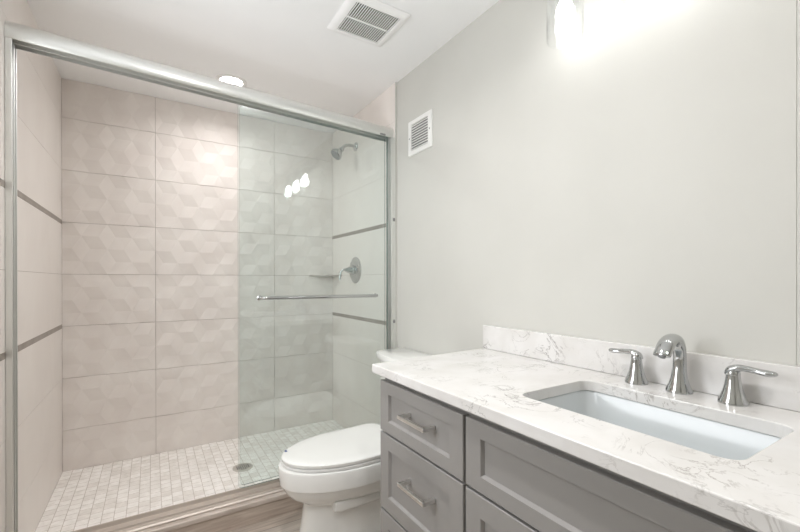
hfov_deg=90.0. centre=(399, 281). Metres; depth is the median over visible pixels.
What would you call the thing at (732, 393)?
faucet
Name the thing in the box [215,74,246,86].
recessed light
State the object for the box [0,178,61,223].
trim
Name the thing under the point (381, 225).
trim
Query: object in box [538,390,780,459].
sink basin
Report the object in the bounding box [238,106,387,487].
door
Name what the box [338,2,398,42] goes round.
grille
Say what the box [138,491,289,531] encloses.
trim
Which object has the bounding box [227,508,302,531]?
floor
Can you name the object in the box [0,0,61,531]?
wall tile
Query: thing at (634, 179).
wall
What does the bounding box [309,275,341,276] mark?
corner shelf
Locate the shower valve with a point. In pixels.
(354, 269)
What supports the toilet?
on the floor at (291, 521)
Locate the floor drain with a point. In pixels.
(241, 467)
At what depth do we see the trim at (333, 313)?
2.78 m
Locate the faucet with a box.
[608,334,777,406]
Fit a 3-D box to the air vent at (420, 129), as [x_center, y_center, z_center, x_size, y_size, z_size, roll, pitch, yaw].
[0.107,-0.804,2.185,0.011,0.196,0.224,0,0,-32]
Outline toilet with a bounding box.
[278,348,431,531]
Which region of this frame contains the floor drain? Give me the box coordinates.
[232,463,252,471]
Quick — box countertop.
[372,348,799,531]
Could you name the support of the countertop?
on the vanity cabinet
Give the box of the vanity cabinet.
[380,378,756,531]
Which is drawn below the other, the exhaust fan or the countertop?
the countertop
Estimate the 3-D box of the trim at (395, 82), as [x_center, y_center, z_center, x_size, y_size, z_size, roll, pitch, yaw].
[-0.021,-0.008,2.394,0.014,2.362,0.004,0,0,-32]
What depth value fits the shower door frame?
1.69 m
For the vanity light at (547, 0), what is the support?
attached to the wall at (634, 179)
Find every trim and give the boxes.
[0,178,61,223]
[0,325,61,360]
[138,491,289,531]
[332,223,385,238]
[332,312,385,324]
[395,82,396,348]
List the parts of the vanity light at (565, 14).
bulb, lamp shade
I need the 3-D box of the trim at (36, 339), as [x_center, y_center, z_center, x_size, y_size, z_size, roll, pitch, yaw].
[-1.603,0.264,1.728,0.014,0.023,1.423,0,0,-32]
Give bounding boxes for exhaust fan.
[327,0,410,46]
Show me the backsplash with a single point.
(705, 372)
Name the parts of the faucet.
lever, handle, spout, handle, lever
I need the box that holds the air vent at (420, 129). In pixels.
[408,109,432,156]
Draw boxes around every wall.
[61,78,332,471]
[397,0,799,365]
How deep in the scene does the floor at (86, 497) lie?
2.27 m
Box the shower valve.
[339,257,360,282]
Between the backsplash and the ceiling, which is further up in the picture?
the ceiling
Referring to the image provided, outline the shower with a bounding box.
[331,142,357,159]
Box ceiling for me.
[27,0,498,132]
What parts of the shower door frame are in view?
rail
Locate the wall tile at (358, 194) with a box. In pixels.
[332,83,394,427]
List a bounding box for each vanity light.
[547,0,547,45]
[555,0,574,28]
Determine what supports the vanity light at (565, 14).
attached to the wall at (634, 179)
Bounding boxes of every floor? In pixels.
[35,419,344,531]
[168,497,302,531]
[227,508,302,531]
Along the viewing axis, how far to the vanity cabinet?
0.96 m
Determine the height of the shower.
0.144 m
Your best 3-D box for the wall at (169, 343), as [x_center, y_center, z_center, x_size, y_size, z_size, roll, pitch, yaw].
[-1.286,0.043,2.822,1.907,2.462,0.116,0,0,-32]
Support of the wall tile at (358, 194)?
attached to the wall at (634, 179)
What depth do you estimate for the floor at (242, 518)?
1.92 m
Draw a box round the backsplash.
[483,325,799,411]
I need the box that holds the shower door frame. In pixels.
[4,20,394,531]
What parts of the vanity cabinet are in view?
drawer, handle, handle, drawer, drawer, door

